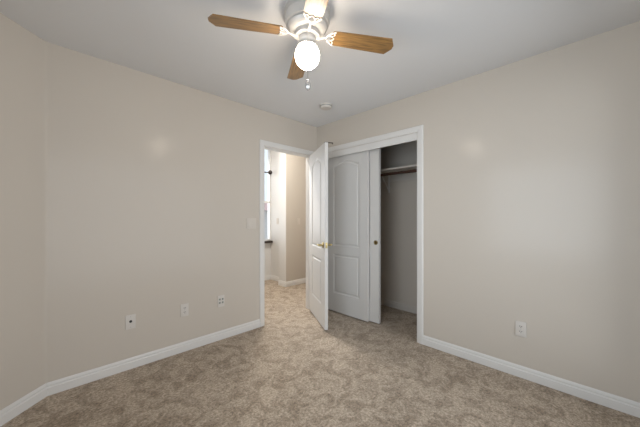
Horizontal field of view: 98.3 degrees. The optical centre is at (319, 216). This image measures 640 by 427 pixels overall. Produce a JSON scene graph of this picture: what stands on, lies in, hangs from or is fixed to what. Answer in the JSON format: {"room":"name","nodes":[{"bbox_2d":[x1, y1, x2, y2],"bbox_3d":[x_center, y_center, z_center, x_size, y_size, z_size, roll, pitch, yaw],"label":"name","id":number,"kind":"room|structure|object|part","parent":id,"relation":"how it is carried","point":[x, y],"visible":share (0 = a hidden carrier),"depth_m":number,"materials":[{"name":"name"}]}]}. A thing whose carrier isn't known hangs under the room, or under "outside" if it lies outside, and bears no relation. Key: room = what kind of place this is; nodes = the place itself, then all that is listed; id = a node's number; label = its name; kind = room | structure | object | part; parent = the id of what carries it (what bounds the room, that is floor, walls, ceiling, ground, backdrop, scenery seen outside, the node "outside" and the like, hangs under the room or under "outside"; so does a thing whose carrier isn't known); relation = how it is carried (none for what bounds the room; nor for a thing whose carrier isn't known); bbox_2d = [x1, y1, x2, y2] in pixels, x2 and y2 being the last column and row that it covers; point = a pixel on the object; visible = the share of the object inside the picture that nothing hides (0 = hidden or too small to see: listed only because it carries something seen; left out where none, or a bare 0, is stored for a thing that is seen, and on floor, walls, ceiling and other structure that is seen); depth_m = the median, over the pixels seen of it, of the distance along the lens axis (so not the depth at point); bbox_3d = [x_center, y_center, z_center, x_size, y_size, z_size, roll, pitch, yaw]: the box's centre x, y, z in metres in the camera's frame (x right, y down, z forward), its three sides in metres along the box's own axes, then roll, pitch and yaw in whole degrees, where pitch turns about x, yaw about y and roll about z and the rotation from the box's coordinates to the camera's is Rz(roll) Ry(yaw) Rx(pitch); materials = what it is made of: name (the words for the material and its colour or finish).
{"room":"empty bedroom","nodes":[
{"label":"empty bedroom","id":0,"kind":"room"},
{"bbox_2d":[0,13,48,409],"bbox_3d":[-1.934,0.013,1.614,0.126,2.440,0.766,0,0,-1],"label":"wall","id":1,"kind":"structure","parent":0,"point":[24,56],"depth_m":1.77,"materials":[{"name":"beige paint"}]},
{"bbox_2d":[0,383,46,426],"bbox_3d":[-1.883,1.188,1.600,0.015,0.087,0.608,0,0,0],"label":"baseboard","id":2,"kind":"structure","parent":1,"relation":"attached to","point":[8,413],"depth_m":1.75,"materials":[{"name":"white paint"}]},
{"bbox_2d":[49,43,316,381],"bbox_3d":[-0.691,0.013,3.171,3.456,2.440,0.115,0,0,-45],"label":"wall","id":3,"kind":"structure","parent":0,"point":[154,181],"depth_m":2.32,"materials":[{"name":"beige paint"}]},
{"bbox_2d":[125,314,135,329],"bbox_3d":[-1.537,0.853,2.246,0.070,0.115,0.008,0,0,-45],"label":"outlet","id":4,"kind":"object","parent":3,"relation":"attached to","point":[130,320],"visible":1,"depth_m":2.24,"materials":[{"name":"grey plastic"}]},
{"bbox_2d":[47,319,259,395],"bbox_3d":[-1.277,1.188,2.499,1.697,0.087,0.015,0,0,-45],"label":"baseboard","id":5,"kind":"structure","parent":3,"relation":"attached to","point":[56,386],"depth_m":2.29,"materials":[{"name":"white paint"}]},
{"bbox_2d":[181,303,188,316],"bbox_3d":[-1.242,0.856,2.539,0.070,0.115,0.008,0,0,-45],"label":"wall outlet","id":6,"kind":"object","parent":3,"relation":"attached to","point":[184,307],"visible":1,"depth_m":2.54,"materials":[{"name":"grey plastic"}]},
{"bbox_2d":[218,295,223,306],"bbox_3d":[-0.994,0.848,2.783,0.070,0.115,0.008,0,0,-45],"label":"outlet","id":7,"kind":"object","parent":3,"relation":"attached to","point":[221,297],"visible":1,"depth_m":2.78,"materials":[{"name":"grey plastic"}]},
{"bbox_2d":[247,218,255,228],"bbox_3d":[-0.748,0.073,3.026,0.116,0.115,0.010,0,0,-45],"label":"light switch","id":8,"kind":"object","parent":3,"relation":"attached to","point":[251,222],"visible":1,"depth_m":3.02,"materials":[{"name":"beige plastic"}]},
{"bbox_2d":[259,139,313,326],"bbox_3d":[-0.407,0.182,3.441,0.865,2.100,0.133,0,0,-45],"label":"door frame","id":9,"kind":"structure","parent":3,"relation":"attached to","point":[262,143],"depth_m":3.13,"materials":[{"name":"white paint"}]},
{"bbox_2d":[309,142,332,329],"bbox_3d":[-0.028,0.204,3.311,0.163,2.017,0.730,0,0,-16],"label":"door","id":10,"kind":"structure","parent":3,"relation":"in","point":[318,160],"depth_m":3.17,"materials":[{"name":"grey paint"}]},
{"bbox_2d":[264,150,270,275],"bbox_3d":[-1.770,-0.137,4.748,2.370,2.740,0.115,0,0,-45],"label":"wall","id":11,"kind":"structure","parent":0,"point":[267,246],"depth_m":5.42,"materials":[{"name":"white paint"}]},
{"bbox_2d":[264,150,270,239],"bbox_3d":[-1.523,-0.467,4.950,1.505,1.840,0.046,0,0,-45],"label":"window","id":12,"kind":"structure","parent":11,"relation":"attached to","point":[269,201],"depth_m":5.46,"materials":[{"name":"white paint"}]},
{"bbox_2d":[264,275,270,280],"bbox_3d":[-1.765,1.188,4.662,2.255,0.087,0.015,0,0,-45],"label":"baseboard","id":13,"kind":"structure","parent":11,"relation":"attached to","point":[268,277],"depth_m":5.39,"materials":[{"name":"white paint"}]},
{"bbox_2d":[271,151,278,276],"bbox_3d":[-0.761,-0.137,5.332,0.115,2.740,0.475,0,0,-45],"label":"wall","id":14,"kind":"structure","parent":0,"point":[274,155],"depth_m":5.37,"materials":[{"name":"white paint"}]},
{"bbox_2d":[271,275,278,281],"bbox_3d":[-0.807,1.188,5.286,0.015,0.087,0.475,0,0,-45],"label":"baseboard","id":15,"kind":"structure","parent":14,"relation":"attached to","point":[275,278],"depth_m":5.35,"materials":[{"name":"white paint"}]},
{"bbox_2d":[279,152,285,281],"bbox_3d":[-0.671,-0.137,4.943,0.004,2.740,0.205,0,0,-45],"label":"wall","id":16,"kind":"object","parent":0,"point":[282,156],"visible":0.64,"depth_m":4.94,"materials":[{"name":"white paint"}]},
{"bbox_2d":[278,280,285,286],"bbox_3d":[-0.673,1.188,4.932,0.015,0.087,0.217,0,0,-45],"label":"baseboard","id":17,"kind":"object","parent":16,"relation":"attached to","point":[281,283],"visible":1,"depth_m":4.93,"materials":[{"name":"white paint"}]},
{"bbox_2d":[286,154,305,281],"bbox_3d":[-0.209,-0.137,5.400,1.295,2.740,0.205,0,0,-45],"label":"wall","id":18,"kind":"structure","parent":0,"point":[295,165],"depth_m":5.02,"materials":[{"name":"beige paint"}]},
{"bbox_2d":[285,278,305,286],"bbox_3d":[-0.137,1.188,5.316,1.311,0.087,0.015,0,0,-45],"label":"baseboard","id":19,"kind":"structure","parent":18,"relation":"attached to","point":[303,280],"depth_m":5.01,"materials":[{"name":"white paint"}]},
{"bbox_2d":[0,0,639,126],"bbox_3d":[0.536,-1.397,2.134,5.130,0.380,3.315,0,0,-45],"label":"ceiling","id":20,"kind":"structure","parent":0,"point":[437,43],"depth_m":1.89,"materials":[{"name":"white paint"}]},
{"bbox_2d":[208,0,392,89],"bbox_3d":[-0.074,-0.957,1.622,0.813,0.500,0.813,0,0,32],"label":"ceiling fan","id":21,"kind":"object","parent":20,"relation":"hanging from","point":[306,21],"visible":1,"depth_m":1.57,"materials":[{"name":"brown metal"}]},
{"bbox_3d":[-0.410,-1.069,1.543,0.400,0.006,0.123,0,10,-13],"label":"blade","id":22,"kind":"part","parent":21,"relation":"part of","materials":[{"name":"brown wood"}]},
{"bbox_3d":[-0.182,-1.057,1.599,0.112,0.021,0.106,0,10,-13],"label":"blade arm","id":23,"kind":"part","parent":21,"relation":"part of","materials":[{"name":"white metal"}]},
{"bbox_3d":[-0.153,-1.069,1.958,0.123,0.006,0.400,-10,2,-13],"label":"blade","id":24,"kind":"part","parent":21,"relation":"part of","materials":[{"name":"brown wood"}]},
{"bbox_3d":[-0.074,-0.935,1.622,0.143,0.137,0.143,0,0,-45],"label":"lamp globe","id":25,"kind":"part","parent":21,"relation":"part of","materials":[{"name":"white glass"}]},
{"bbox_3d":[-0.051,-1.057,1.514,0.106,0.021,0.112,10,-2,-13],"label":"blade arm","id":26,"kind":"part","parent":21,"relation":"part of","materials":[{"name":"white metal"}]},
{"bbox_3d":[0.004,-1.069,1.286,0.123,0.006,0.400,10,-2,-13],"label":"blade","id":27,"kind":"part","parent":21,"relation":"part of","materials":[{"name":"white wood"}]},
{"bbox_3d":[0.033,-1.057,1.645,0.112,0.021,0.106,0,-10,-13],"label":"blade arm","id":28,"kind":"part","parent":21,"relation":"part of","materials":[{"name":"white metal"}]},
{"bbox_3d":[0.262,-1.069,1.700,0.400,0.006,0.123,0,-10,-13],"label":"blade","id":29,"kind":"part","parent":21,"relation":"part of","materials":[{"name":"brown wood"}]},
{"bbox_2d":[320,102,331,109],"bbox_3d":[0.064,-1.187,2.989,0.136,0.040,0.136,0,0,-45],"label":"smoke detector","id":30,"kind":"object","parent":20,"relation":"attached to","point":[324,106],"visible":1,"depth_m":2.95,"materials":[{"name":"grey plastic"}]},
{"bbox_2d":[1,280,639,426],"bbox_3d":[-0.134,1.263,2.811,5.130,0.060,5.220,0,0,-45],"label":"floor","id":31,"kind":"structure","parent":0,"point":[290,370],"depth_m":1.99,"materials":[{"name":"beige carpet"}]},
{"bbox_2d":[381,141,416,306],"bbox_3d":[1.140,0.013,3.696,0.115,2.440,1.715,0,0,-45],"label":"wall","id":32,"kind":"structure","parent":0,"point":[399,206],"depth_m":3.69,"materials":[{"name":"beige paint"}]},
{"bbox_2d":[381,164,416,192],"bbox_3d":[0.925,-0.461,3.564,0.374,0.268,1.592,0,0,-45],"label":"closet shelf","id":33,"kind":"object","parent":32,"relation":"attached to","point":[407,176],"visible":0.21,"depth_m":3.58,"materials":[{"name":"beige wood"}]},
{"bbox_2d":[381,169,416,175],"bbox_3d":[0.828,-0.531,3.467,0.035,0.035,1.592,0,0,-45],"label":"hanging rod","id":34,"kind":"object","parent":33,"relation":"hanging from","point":[413,170],"visible":0.32,"depth_m":3.32,"materials":[{"name":"brown"}]},
{"bbox_2d":[381,298,416,313],"bbox_3d":[1.053,1.188,3.691,0.015,0.087,1.600,0,0,-45],"label":"baseboard","id":35,"kind":"structure","parent":32,"relation":"attached to","point":[409,308],"depth_m":3.68,"materials":[{"name":"beige wood"}]},
{"bbox_2d":[317,21,639,402],"bbox_3d":[1.038,0.013,2.726,0.115,2.440,2.950,0,0,-45],"label":"wall","id":36,"kind":"structure","parent":0,"point":[532,164],"depth_m":2.06,"materials":[{"name":"beige paint"}]},
{"bbox_2d":[328,150,368,321],"bbox_3d":[0.333,0.209,3.445,0.033,2.012,0.655,0,0,-45],"label":"door","id":37,"kind":"structure","parent":36,"relation":"in","point":[348,175],"depth_m":3.40,"materials":[{"name":"grey paint"}]},
{"bbox_2d":[369,148,380,323],"bbox_3d":[0.449,0.209,3.385,0.036,2.012,0.655,0,0,-45],"label":"door","id":38,"kind":"structure","parent":36,"relation":"in","point":[375,154],"depth_m":3.17,"materials":[{"name":"grey paint"}]},
{"bbox_2d":[328,125,423,343],"bbox_3d":[0.542,0.170,3.216,0.132,2.124,1.410,0,0,-45],"label":"door frame","id":39,"kind":"structure","parent":36,"relation":"attached to","point":[419,129],"depth_m":2.71,"materials":[{"name":"white paint"}]},
{"bbox_2d":[515,321,526,337],"bbox_3d":[1.544,0.863,2.127,0.008,0.115,0.070,0,0,-45],"label":"wall outlet","id":40,"kind":"object","parent":36,"relation":"attached to","point":[520,327],"visible":1,"depth_m":2.12,"materials":[{"name":"grey plastic"}]},
{"bbox_2d":[423,335,639,417],"bbox_3d":[1.513,1.188,2.153,0.015,0.087,1.467,0,0,-45],"label":"baseboard","id":41,"kind":"structure","parent":36,"relation":"attached to","point":[618,403],"depth_m":2.02,"materials":[{"name":"white paint"}]},
{"label":"outside","id":42,"kind":"structure","parent":0,"visible":0},
{"bbox_3d":[-14.878,1.633,18.722,60.000,0.200,37.820,0,0,-45],"label":"ground","id":43,"kind":"structure","parent":42,"visible":0},
{"bbox_2d":[264,203,267,238],"bbox_3d":[-5.647,0.358,13.662,12.800,2.350,4.800,0,0,-45],"label":"neighbouring house","id":44,"kind":"structure","parent":43,"relation":"on","point":[265,204],"depth_m":13.80,"materials":[{"name":"white paint"}]}
]}

